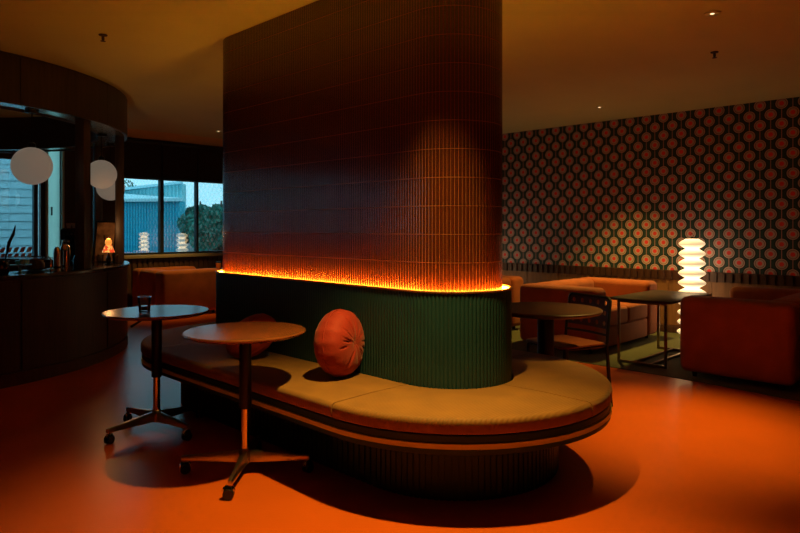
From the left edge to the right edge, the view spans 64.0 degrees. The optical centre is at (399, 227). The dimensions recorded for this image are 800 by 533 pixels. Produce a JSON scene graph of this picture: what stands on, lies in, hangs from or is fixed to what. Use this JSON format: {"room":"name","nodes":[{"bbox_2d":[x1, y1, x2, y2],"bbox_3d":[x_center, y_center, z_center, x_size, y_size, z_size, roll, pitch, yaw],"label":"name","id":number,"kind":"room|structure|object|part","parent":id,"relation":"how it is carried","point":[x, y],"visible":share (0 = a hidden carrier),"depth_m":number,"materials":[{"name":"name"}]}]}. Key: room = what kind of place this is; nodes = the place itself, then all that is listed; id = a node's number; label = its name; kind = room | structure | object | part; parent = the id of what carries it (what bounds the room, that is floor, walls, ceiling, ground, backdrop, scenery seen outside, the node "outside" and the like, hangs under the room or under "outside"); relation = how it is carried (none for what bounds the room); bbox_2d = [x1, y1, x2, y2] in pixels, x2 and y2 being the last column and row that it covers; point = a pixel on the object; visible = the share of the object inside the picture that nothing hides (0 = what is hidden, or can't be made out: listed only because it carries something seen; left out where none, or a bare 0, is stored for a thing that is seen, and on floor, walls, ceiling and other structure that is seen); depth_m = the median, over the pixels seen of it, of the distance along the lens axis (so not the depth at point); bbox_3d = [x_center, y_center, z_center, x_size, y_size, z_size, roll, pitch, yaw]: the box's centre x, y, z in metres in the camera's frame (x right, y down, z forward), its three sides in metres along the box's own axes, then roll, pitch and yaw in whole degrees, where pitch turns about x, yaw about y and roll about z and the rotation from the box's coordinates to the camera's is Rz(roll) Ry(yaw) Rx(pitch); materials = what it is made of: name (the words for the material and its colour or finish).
{"room":"lounge bar","nodes":[
{"label":"lounge bar","id":0,"kind":"room"},
{"bbox_2d":[0,137,219,258],"bbox_3d":[-5.757,-0.065,8.335,0.200,2.650,11.800,0,0,45],"label":"wall","id":1,"kind":"structure","parent":0,"point":[69,156],"depth_m":9.24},
{"bbox_2d":[0,247,31,256],"bbox_3d":[-5.496,0.341,8.477,0.012,0.155,1.129,0,0,45],"label":"strip","id":2,"kind":"object","parent":1,"relation":"attached to","point":[2,250],"visible":0.8,"depth_m":8.74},
{"bbox_2d":[0,156,43,256],"bbox_3d":[-7.388,-0.276,6.643,0.090,1.388,6.700,0,0,45],"label":"window","id":3,"kind":"structure","parent":1,"relation":"in","point":[41,185],"depth_m":8.96,"materials":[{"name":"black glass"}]},
{"bbox_2d":[48,151,59,256],"bbox_3d":[-4.936,-0.436,9.112,0.060,1.708,0.180,0,0,45],"label":"window","id":4,"kind":"structure","parent":1,"relation":"in","point":[54,179],"depth_m":9.14,"materials":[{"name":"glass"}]},
{"bbox_2d":[45,151,63,255],"bbox_3d":[-4.884,-0.461,9.057,0.030,1.758,0.245,0,0,45],"label":"trim","id":5,"kind":"structure","parent":1,"relation":"attached to","point":[46,181],"depth_m":8.98,"materials":[{"name":"black metal"}]},
{"bbox_2d":[124,138,161,178],"bbox_3d":[-4.010,-1.075,9.902,0.070,0.599,0.645,0,0,45],"label":"roller blind","id":6,"kind":"object","parent":1,"relation":"attached to","point":[142,157],"visible":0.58,"depth_m":9.91,"materials":[{"name":"black fabric"}]},
{"bbox_2d":[124,256,222,304],"bbox_3d":[-3.444,0.828,10.513,0.040,0.705,5.350,0,0,45],"label":"trim","id":7,"kind":"structure","parent":1,"relation":"attached to","point":[201,262],"depth_m":10.19,"materials":[{"name":"brown wood"}]},
{"bbox_2d":[124,177,222,254],"bbox_3d":[-3.031,-0.189,11.068,0.090,1.213,3.720,0,0,45],"label":"window","id":8,"kind":"structure","parent":1,"relation":"in","point":[160,181],"depth_m":10.26,"materials":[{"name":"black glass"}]},
{"bbox_2d":[124,252,222,258],"bbox_3d":[-2.950,0.444,11.044,0.200,0.052,3.880,0,0,45],"label":"trim","id":9,"kind":"structure","parent":1,"relation":"attached to","point":[220,253],"depth_m":10.19,"materials":[{"name":"paint"}]},
{"bbox_2d":[161,141,197,180],"bbox_3d":[-3.567,-1.075,10.353,0.070,0.599,0.600,0,0,45],"label":"roller blind","id":10,"kind":"object","parent":1,"relation":"attached to","point":[179,160],"visible":1,"depth_m":10.34,"materials":[{"name":"black fabric"}]},
{"bbox_2d":[197,145,222,182],"bbox_3d":[-3.137,-1.075,10.789,0.070,0.599,0.605,0,0,45],"label":"roller blind","id":11,"kind":"object","parent":1,"relation":"attached to","point":[210,158],"visible":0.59,"depth_m":10.73,"materials":[{"name":"black fabric"}]},
{"bbox_2d":[223,0,501,291],"bbox_3d":[-0.384,-0.461,4.184,2.425,1.858,0.562,0,0,45],"label":"tiled column","id":12,"kind":"structure","parent":0,"point":[362,139],"depth_m":3.59,"materials":[{"name":"tile"}]},
{"bbox_2d":[0,310,799,532],"bbox_3d":[-1.037,1.333,3.828,13.250,0.154,12.000,0,0,45],"label":"floor","id":13,"kind":"structure","parent":0,"point":[672,455],"depth_m":3.30,"materials":[{"name":"plastic"}]},
{"bbox_2d":[0,257,129,388],"bbox_3d":[-4.894,0.819,6.035,4.120,0.882,4.448,0,0,45],"label":"bar counter","id":14,"kind":"object","parent":13,"relation":"on","point":[52,324],"depth_m":5.49,"materials":[{"name":"brown wood"}]},
{"bbox_3d":[-3.365,0.785,4.742,0.069,0.720,1.001,0,0,41],"label":"panel","id":15,"kind":"part","parent":14,"relation":"part of","materials":[{"name":"brown wood"}]},
{"bbox_2d":[10,264,31,273],"bbox_3d":[-3.158,0.341,5.319,0.180,0.075,0.180,0,0,45],"label":"cake stand","id":16,"kind":"object","parent":14,"relation":"on","point":[18,265],"visible":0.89,"depth_m":5.31,"materials":[{"name":"metal"}]},
{"bbox_2d":[19,259,25,264],"bbox_3d":[-3.126,0.280,5.302,0.056,0.045,0.055,0,0,45],"label":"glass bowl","id":17,"kind":"object","parent":16,"relation":"on","point":[21,261],"visible":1,"depth_m":5.28,"materials":[{"name":"glass"}]},
{"bbox_3d":[-4.917,0.836,6.058,3.298,0.848,3.560,0,0,45],"label":"panel","id":18,"kind":"part","parent":14,"relation":"part of","materials":[{"name":"brown wood"}]},
{"bbox_2d":[22,269,47,271],"bbox_3d":[-3.192,0.372,5.598,0.210,0.010,0.210,0,0,45],"label":"steel tray","id":19,"kind":"object","parent":14,"relation":"on","point":[43,269],"visible":0.91,"depth_m":5.56,"materials":[{"name":"metal"}]},
{"bbox_2d":[25,258,44,269],"bbox_3d":[-3.192,0.315,5.598,0.156,0.103,0.156,0,0,45],"label":"bread loaf","id":20,"kind":"object","parent":19,"relation":"on","point":[37,264],"visible":0.91,"depth_m":5.55,"materials":[{"name":"brown food"}]},
{"bbox_2d":[42,256,53,270],"bbox_3d":[-3.102,0.313,5.636,0.096,0.131,0.043,0,0,-12],"label":"bar faucet","id":21,"kind":"object","parent":14,"relation":"on","point":[50,269],"visible":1,"depth_m":5.64,"materials":[{"name":"silver metal"}]},
{"bbox_2d":[53,247,60,270],"bbox_3d":[-3.038,0.272,5.669,0.065,0.212,0.065,0,0,45],"label":"flask","id":22,"kind":"object","parent":14,"relation":"on","point":[56,253],"visible":1,"depth_m":5.65,"materials":[{"name":"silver metal"}]},
{"bbox_3d":[-2.905,0.785,5.642,0.069,0.720,1.001,0,0,14],"label":"panel","id":23,"kind":"part","parent":14,"relation":"part of","materials":[{"name":"brown wood"}]},
{"bbox_2d":[60,242,69,269],"bbox_3d":[-3.040,0.249,5.808,0.084,0.258,0.084,0,0,45],"label":"steel canister","id":24,"kind":"object","parent":14,"relation":"on","point":[65,249],"visible":0.98,"depth_m":5.77,"materials":[{"name":"silver metal"}]},
{"bbox_2d":[0,257,129,280],"bbox_3d":[-4.894,0.394,6.035,4.120,0.032,4.448,0,0,45],"label":"countertop","id":25,"kind":"structure","parent":14,"relation":"on","point":[11,276],"depth_m":5.69,"materials":[{"name":"stone"}]},
{"bbox_2d":[60,228,74,266],"bbox_3d":[-3.218,0.189,6.323,0.200,0.378,0.191,0,0,0],"label":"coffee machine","id":26,"kind":"object","parent":14,"relation":"on","point":[67,234],"visible":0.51,"depth_m":6.25,"materials":[{"name":"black metal"}]},
{"bbox_2d":[75,118,90,268],"bbox_3d":[-2.907,-0.312,5.867,0.090,1.378,0.100,0,0,8],"label":"post","id":27,"kind":"object","parent":14,"relation":"on","point":[82,126],"visible":0.94,"depth_m":5.82,"materials":[{"name":"brown wood"}]},
{"bbox_2d":[93,145,102,248],"bbox_3d":[-3.688,-0.312,7.809,0.070,1.378,0.090,0,0,39],"label":"post","id":28,"kind":"object","parent":14,"relation":"on","point":[97,200],"visible":0.54,"depth_m":7.78,"materials":[{"name":"brown wood"}]},
{"bbox_2d":[93,221,114,262],"bbox_3d":[-3.226,0.150,7.016,0.250,0.458,0.104,0,0,7],"label":"cutting board","id":29,"kind":"object","parent":14,"relation":"on","point":[104,230],"visible":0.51,"depth_m":7.01,"materials":[{"name":"brown wood"}]},
{"bbox_2d":[102,238,114,264],"bbox_3d":[-2.977,0.241,6.535,0.120,0.273,0.120,0,0,45],"label":"glass lamp","id":30,"kind":"object","parent":14,"relation":"on","point":[108,247],"visible":0.96,"depth_m":6.51,"materials":[{"name":"orange glass"}]},
{"bbox_3d":[-2.977,0.213,6.535,0.120,0.070,0.120,0,0,45],"label":"lamp shade","id":31,"kind":"part","parent":30,"relation":"part of","materials":[{"name":"orange glass"}]},
{"bbox_3d":[-2.977,0.146,6.535,0.068,0.083,0.068,0,0,45],"label":"bulb","id":32,"kind":"part","parent":30,"relation":"part of","materials":[{"name":"orange glass"}]},
{"bbox_3d":[-2.905,0.785,6.653,0.069,0.720,1.001,0,0,-13],"label":"panel","id":33,"kind":"part","parent":14,"relation":"part of","materials":[{"name":"brown wood"}]},
{"bbox_2d":[115,136,123,262],"bbox_3d":[-3.064,-0.312,6.994,0.090,1.378,0.090,0,0,-23],"label":"post","id":34,"kind":"object","parent":14,"relation":"on","point":[119,140],"visible":0.99,"depth_m":6.95,"materials":[{"name":"brown wood"}]},
{"bbox_3d":[-3.228,0.321,5.178,0.124,0.115,0.124,0,0,45],"label":"utensil crock","id":35,"kind":"object","parent":14,"relation":"on","visible":0},
{"bbox_2d":[4,225,15,260],"bbox_3d":[-3.170,0.163,5.178,0.124,0.372,0.028,0,0,-3],"label":"serving spoon","id":36,"kind":"object","parent":35,"relation":"in","point":[9,241],"visible":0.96,"depth_m":5.17,"materials":[{"name":"black metal"}]},
{"bbox_2d":[101,305,208,443],"bbox_3d":[-1.515,0.887,3.985,0.629,0.745,0.629,0,0,1],"label":"round table","id":37,"kind":"object","parent":13,"relation":"on","point":[157,313],"visible":1,"depth_m":3.95,"materials":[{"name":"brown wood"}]},
{"bbox_2d":[137,296,150,312],"bbox_3d":[-1.565,0.468,3.920,0.080,0.095,0.080,0,0,45],"label":"tumbler","id":38,"kind":"object","parent":37,"relation":"on","point":[142,308],"visible":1,"depth_m":3.90,"materials":[{"name":"clear glass"}]},
{"bbox_2d":[133,266,219,312],"bbox_3d":[-3.327,0.928,9.549,1.020,0.655,0.940,0,0,45],"label":"sofa","id":39,"kind":"object","parent":13,"relation":"on","point":[176,285],"visible":0.68,"depth_m":9.18,"materials":[{"name":"orange fabric"}]},
{"bbox_3d":[-3.566,0.906,9.306,0.520,0.610,0.260,0,0,45],"label":"backrest","id":40,"kind":"part","parent":39,"relation":"part of","materials":[{"name":"orange fabric"}]},
{"bbox_3d":[-3.601,0.906,9.819,0.250,0.610,0.940,0,0,45],"label":"arm","id":41,"kind":"part","parent":39,"relation":"part of","materials":[{"name":"orange fabric"}]},
{"bbox_3d":[-3.053,0.906,9.278,0.250,0.610,0.940,0,0,45],"label":"arm","id":42,"kind":"part","parent":39,"relation":"part of","materials":[{"name":"orange fabric"}]},
{"bbox_2d":[179,322,313,500],"bbox_3d":[-0.795,0.892,3.290,0.616,0.735,0.616,0,0,45],"label":"round table","id":43,"kind":"object","parent":13,"relation":"on","point":[243,334],"visible":1,"depth_m":3.27,"materials":[{"name":"brown wood"}]},
{"bbox_2d":[141,269,611,500],"bbox_3d":[-0.384,0.789,4.184,3.555,0.941,1.692,0,0,45],"label":"bench","id":44,"kind":"object","parent":13,"relation":"on","point":[439,403],"visible":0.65,"depth_m":3.23,"materials":[{"name":"beige fabric"}]},
{"bbox_2d":[226,313,275,357],"bbox_3d":[-0.924,0.670,3.991,0.343,0.254,0.283,0,0,26],"label":"round pillow","id":45,"kind":"object","parent":44,"relation":"on","point":[233,350],"visible":0.36,"depth_m":3.90,"materials":[{"name":"fabric"}]},
{"bbox_2d":[314,309,363,376],"bbox_3d":[-0.324,0.619,3.450,0.211,0.361,0.361,0,0,28],"label":"round pillow","id":46,"kind":"object","parent":44,"relation":"on","point":[339,336],"visible":1,"depth_m":3.33,"materials":[{"name":"fabric"}]},
{"bbox_3d":[-0.384,0.599,4.184,2.525,0.538,0.662,0,0,45],"label":"backrest","id":47,"kind":"part","parent":44,"relation":"part of","materials":[{"name":"green fabric"}]},
{"bbox_2d":[502,275,522,328],"bbox_3d":[0.935,0.928,7.977,0.900,0.655,0.860,0,0,45],"label":"sofa","id":48,"kind":"object","parent":13,"relation":"on","point":[515,282],"visible":0.09,"depth_m":7.83,"materials":[{"name":"orange fabric"}]},
{"bbox_3d":[1.163,0.906,7.752,0.260,0.610,0.340,0,0,45],"label":"backrest","id":49,"kind":"part","parent":48,"relation":"part of","materials":[{"name":"orange fabric"}]},
{"bbox_2d":[512,302,602,355],"bbox_3d":[0.965,0.895,4.240,0.724,0.730,0.724,0,0,45],"label":"pedestal table","id":50,"kind":"object","parent":13,"relation":"on","point":[545,313],"visible":0.48,"depth_m":4.19,"materials":[{"name":"brown wood"}]},
{"bbox_2d":[526,292,612,406],"bbox_3d":[1.198,0.873,4.580,0.478,0.777,0.426,0,0,-30],"label":"dining chair","id":51,"kind":"object","parent":13,"relation":"on","point":[565,343],"visible":0.71,"depth_m":4.57,"materials":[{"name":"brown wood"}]},
{"bbox_3d":[1.165,0.810,4.560,0.400,0.014,0.410,0,0,-30],"label":"seat","id":52,"kind":"part","parent":51,"relation":"part of","materials":[{"name":"brown wood"}]},
{"bbox_3d":[1.108,1.045,4.316,0.025,0.431,0.041,0,0,41],"label":"leg","id":53,"kind":"part","parent":51,"relation":"part of","materials":[{"name":"black metal"}]},
{"bbox_3d":[1.180,0.828,4.569,0.378,0.018,0.399,0,0,-30],"label":"seat frame","id":54,"kind":"part","parent":51,"relation":"part of","materials":[{"name":"black metal"}]},
{"bbox_3d":[1.366,0.755,4.677,0.043,0.017,0.388,0,0,-30],"label":"rail","id":55,"kind":"part","parent":51,"relation":"part of","materials":[{"name":"black metal"}]},
{"bbox_3d":[1.370,0.653,4.679,0.064,0.337,0.422,0,0,-30],"label":"frame","id":56,"kind":"part","parent":51,"relation":"part of","materials":[{"name":"black metal"}]},
{"bbox_3d":[1.386,0.608,4.688,0.045,0.215,0.378,0,0,-30],"label":"backrest","id":57,"kind":"part","parent":51,"relation":"part of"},
{"bbox_3d":[1.471,1.040,4.507,0.071,0.443,0.026,0,0,-30],"label":"leg","id":58,"kind":"part","parent":51,"relation":"part of","materials":[{"name":"black metal"}]},
{"bbox_2d":[520,277,656,353],"bbox_3d":[2.116,0.928,7.109,0.900,0.655,1.500,0,0,45],"label":"sofa","id":59,"kind":"object","parent":13,"relation":"on","point":[637,321],"visible":0.62,"depth_m":6.81,"materials":[{"name":"orange fabric"}]},
{"bbox_3d":[1.681,0.906,6.667,0.900,0.610,0.260,0,0,45],"label":"arm","id":60,"kind":"part","parent":59,"relation":"part of","materials":[{"name":"orange fabric"}]},
{"bbox_3d":[1.888,0.906,7.333,0.260,0.610,0.980,0,0,45],"label":"backrest","id":61,"kind":"part","parent":59,"relation":"part of","materials":[{"name":"orange fabric"}]},
{"bbox_2d":[606,304,627,325],"bbox_3d":[2.034,0.916,6.845,0.630,0.180,0.486,0,0,45],"label":"seat cushion","id":62,"kind":"object","parent":59,"relation":"on","point":[623,308],"depth_m":6.69,"materials":[{"name":"orange fabric"}]},
{"bbox_3d":[2.551,0.906,7.551,0.900,0.610,0.260,0,0,45],"label":"arm","id":63,"kind":"part","parent":59,"relation":"part of","materials":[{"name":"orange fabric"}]},
{"bbox_2d":[606,300,646,321],"bbox_3d":[2.378,0.916,7.194,0.630,0.180,0.486,0,0,45],"label":"seat cushion","id":64,"kind":"object","parent":59,"relation":"on","point":[635,312],"depth_m":6.97,"materials":[{"name":"orange fabric"}]},
{"bbox_2d":[610,290,711,368],"bbox_3d":[2.533,0.954,6.193,0.580,0.605,1.020,0,0,45],"label":"table","id":65,"kind":"object","parent":13,"relation":"on","point":[659,298],"visible":0.78,"depth_m":6.01,"materials":[{"name":"metal"}]},
{"bbox_3d":[2.060,0.965,6.027,0.022,0.535,0.022,0,0,45],"label":"leg","id":66,"kind":"part","parent":65,"relation":"part of","materials":[{"name":"metal"}]},
{"bbox_3d":[2.217,0.685,5.872,0.462,0.022,0.022,0,0,45],"label":"rail","id":67,"kind":"part","parent":65,"relation":"part of","materials":[{"name":"metal"}]},
{"bbox_3d":[2.217,1.244,5.872,0.462,0.024,0.022,0,0,45],"label":"floor rail","id":68,"kind":"part","parent":65,"relation":"part of","materials":[{"name":"metal"}]},
{"bbox_3d":[2.692,0.965,6.668,0.022,0.535,0.022,0,0,45],"label":"leg","id":69,"kind":"part","parent":65,"relation":"part of","materials":[{"name":"metal"}]},
{"bbox_3d":[2.374,0.965,5.718,0.022,0.535,0.022,0,0,45],"label":"leg","id":70,"kind":"part","parent":65,"relation":"part of","materials":[{"name":"metal"}]},
{"bbox_3d":[2.849,1.244,6.514,0.462,0.024,0.022,0,0,45],"label":"floor rail","id":71,"kind":"part","parent":65,"relation":"part of","materials":[{"name":"metal"}]},
{"bbox_2d":[677,233,705,333],"bbox_3d":[3.312,0.657,7.260,0.316,1.199,0.316,0,0,3],"label":"floor lamp","id":72,"kind":"object","parent":13,"relation":"on","point":[691,253],"visible":0.58,"depth_m":7.17,"materials":[{"name":"beige"}]},
{"bbox_2d":[680,286,799,389],"bbox_3d":[3.202,0.918,5.675,0.860,0.675,1.520,0,0,45],"label":"sofa","id":73,"kind":"object","parent":13,"relation":"on","point":[753,334],"visible":1,"depth_m":5.12,"materials":[{"name":"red fabric"}]},
{"bbox_3d":[3.644,0.896,6.124,0.860,0.630,0.260,0,0,45],"label":"arm","id":74,"kind":"part","parent":73,"relation":"part of","materials":[{"name":"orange fabric"}]},
{"bbox_3d":[3.415,0.896,5.464,0.260,0.630,1.000,0,0,45],"label":"backrest","id":75,"kind":"part","parent":73,"relation":"part of","materials":[{"name":"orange fabric"}]},
{"bbox_3d":[-2.644,0.949,10.321,0.550,0.615,0.900,0,0,45],"label":"table","id":76,"kind":"object","parent":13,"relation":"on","visible":0},
{"bbox_2d":[216,261,220,268],"bbox_3d":[-2.822,0.578,9.950,0.088,0.125,0.087,0,0,45],"label":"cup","id":77,"kind":"object","parent":76,"relation":"on","point":[218,263],"visible":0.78,"depth_m":9.92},
{"bbox_2d":[0,0,799,146],"bbox_3d":[-1.037,-1.465,3.828,13.250,0.150,12.000,0,0,45],"label":"ceiling","id":78,"kind":"structure","parent":0,"point":[562,60],"depth_m":5.10,"materials":[{"name":"paint"}]},
{"bbox_2d":[0,51,126,200],"bbox_3d":[-4.859,-0.858,6.073,4.076,1.062,4.503,0,0,45],"label":"canopy","id":79,"kind":"object","parent":78,"relation":"attached to","point":[31,165],"depth_m":5.75,"materials":[{"name":"brown wood"}]},
{"bbox_3d":[-3.375,-1.190,4.745,0.089,0.399,1.020,0,0,41],"label":"fascia panel","id":80,"kind":"part","parent":79,"relation":"part of","materials":[{"name":"brown wood"}]},
{"bbox_3d":[-3.117,-0.525,5.420,0.316,0.316,0.316,0,0,45],"label":"globe","id":81,"kind":"part","parent":79,"relation":"part of","materials":[{"name":"white glass"}]},
{"bbox_3d":[-4.895,-1.190,6.036,4.076,0.399,4.400,0,0,45],"label":"bar canopy","id":82,"kind":"part","parent":79,"relation":"part of","materials":[{"name":"brown wood"}]},
{"bbox_3d":[-2.916,-1.190,5.641,0.089,0.399,1.020,0,0,14],"label":"fascia panel","id":83,"kind":"part","parent":79,"relation":"part of","materials":[{"name":"brown wood"}]},
{"bbox_3d":[-4.180,-1.190,8.139,1.020,0.399,0.089,0,0,23],"label":"fascia panel","id":84,"kind":"part","parent":79,"relation":"part of","materials":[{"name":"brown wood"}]},
{"bbox_3d":[-3.172,-0.710,6.800,0.304,0.583,0.304,0,0,45],"label":"globe pendant","id":85,"kind":"part","parent":79,"relation":"part of","materials":[{"name":"white glass"}]},
{"bbox_3d":[-3.172,-0.570,6.800,0.304,0.304,0.304,0,0,45],"label":"globe","id":86,"kind":"part","parent":79,"relation":"part of","materials":[{"name":"white glass"}]},
{"bbox_3d":[-3.447,-0.664,7.620,0.316,0.674,0.316,0,0,45],"label":"globe pendant","id":87,"kind":"part","parent":79,"relation":"part of","materials":[{"name":"white glass"}]},
{"bbox_3d":[-3.447,-0.485,7.620,0.316,0.316,0.316,0,0,45],"label":"globe","id":88,"kind":"part","parent":79,"relation":"part of","materials":[{"name":"white glass"}]},
{"bbox_3d":[-2.913,-1.190,6.647,0.089,0.399,1.020,0,0,-13],"label":"fascia panel","id":89,"kind":"part","parent":79,"relation":"part of","materials":[{"name":"brown wood"}]},
{"bbox_2d":[98,34,107,41],"bbox_3d":[-2.135,-1.365,4.600,0.060,0.049,0.060,0,0,45],"label":"sprinkler","id":90,"kind":"object","parent":78,"relation":"attached to","point":[103,36],"visible":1,"depth_m":4.59,"materials":[{"name":"black metal"}]},
{"bbox_2d":[703,11,720,16],"bbox_3d":[2.020,-1.385,4.140,0.104,0.007,0.104,0,0,45],"label":"recessed light","id":91,"kind":"object","parent":78,"relation":"in","point":[710,13],"visible":1,"depth_m":4.14,"materials":[{"name":"paint"}]},
{"bbox_2d":[710,51,718,58],"bbox_3d":[2.482,-1.365,5.050,0.060,0.049,0.060,0,0,45],"label":"sprinkler","id":92,"kind":"object","parent":78,"relation":"attached to","point":[712,52],"visible":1,"depth_m":5.04,"materials":[{"name":"metal"}]},
{"bbox_2d":[502,97,799,275],"bbox_3d":[3.095,-0.065,8.025,13.250,2.650,0.180,0,0,45],"label":"wall","id":93,"kind":"structure","parent":0,"point":[620,193],"depth_m":7.80,"materials":[{"name":"paper"}]},
{"bbox_2d":[502,262,799,286],"bbox_3d":[3.086,0.564,7.873,13.050,0.112,0.050,0,0,45],"label":"trim","id":94,"kind":"structure","parent":93,"relation":"attached to","point":[743,278],"depth_m":7.85,"materials":[{"name":"brown wood"}]},
{"bbox_2d":[502,270,799,325],"bbox_3d":[3.160,0.940,7.817,13.235,0.640,0.026,0,0,45],"label":"trim","id":95,"kind":"structure","parent":93,"relation":"attached to","point":[717,289],"depth_m":7.73,"materials":[{"name":"brown wood"}]},
{"bbox_2d":[660,324,679,332],"bbox_3d":[3.082,1.215,7.870,13.050,0.090,0.020,0,0,45],"label":"baseboard","id":96,"kind":"structure","parent":93,"relation":"attached to","point":[670,328],"depth_m":7.69,"materials":[{"name":"brown wood"}]},
{"label":"outside","id":97,"kind":"structure","parent":0,"visible":0},
{"bbox_2d":[185,243,210,250],"bbox_3d":[-32.322,1.535,59.890,109.900,0.150,200.000,0,0,45],"label":"ground","id":98,"kind":"structure","parent":97,"point":[188,247],"depth_m":45.58,"materials":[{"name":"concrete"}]},
{"bbox_2d":[0,159,38,255],"bbox_3d":[-8.579,-0.619,12.417,3.533,4.158,0.345,0,0,-23],"label":"building","id":99,"kind":"structure","parent":98,"relation":"on","point":[15,195],"depth_m":12.66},
{"bbox_2d":[124,181,185,252],"bbox_3d":[-12.648,-0.360,29.776,5.601,3.640,12.769,0,0,-28],"label":"warehouse","id":100,"kind":"structure","parent":98,"relation":"on","point":[140,202],"depth_m":25.26,"materials":[{"name":"blue metal"}]},
{"bbox_2d":[124,179,186,205],"bbox_3d":[-17.546,-0.887,42.149,5.881,4.708,5.832,0,0,45],"label":"leafy tree","id":101,"kind":"object","parent":98,"relation":"on","point":[132,183],"visible":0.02,"depth_m":41.59,"materials":[{"name":"green plant"}]},
{"bbox_2d":[185,201,207,243],"bbox_3d":[-8.708,0.149,27.984,2.019,2.644,1.969,0,0,45],"label":"leafy tree","id":102,"kind":"object","parent":98,"relation":"on","point":[188,209],"visible":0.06,"depth_m":27.37,"materials":[{"name":"green plant"}]},
{"bbox_2d":[176,201,222,250],"bbox_3d":[-6.758,0.223,23.941,2.747,2.498,2.794,0,0,45],"label":"leafy tree","id":103,"kind":"object","parent":98,"relation":"on","point":[210,218],"visible":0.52,"depth_m":23.45,"materials":[{"name":"green plant"}]}
]}

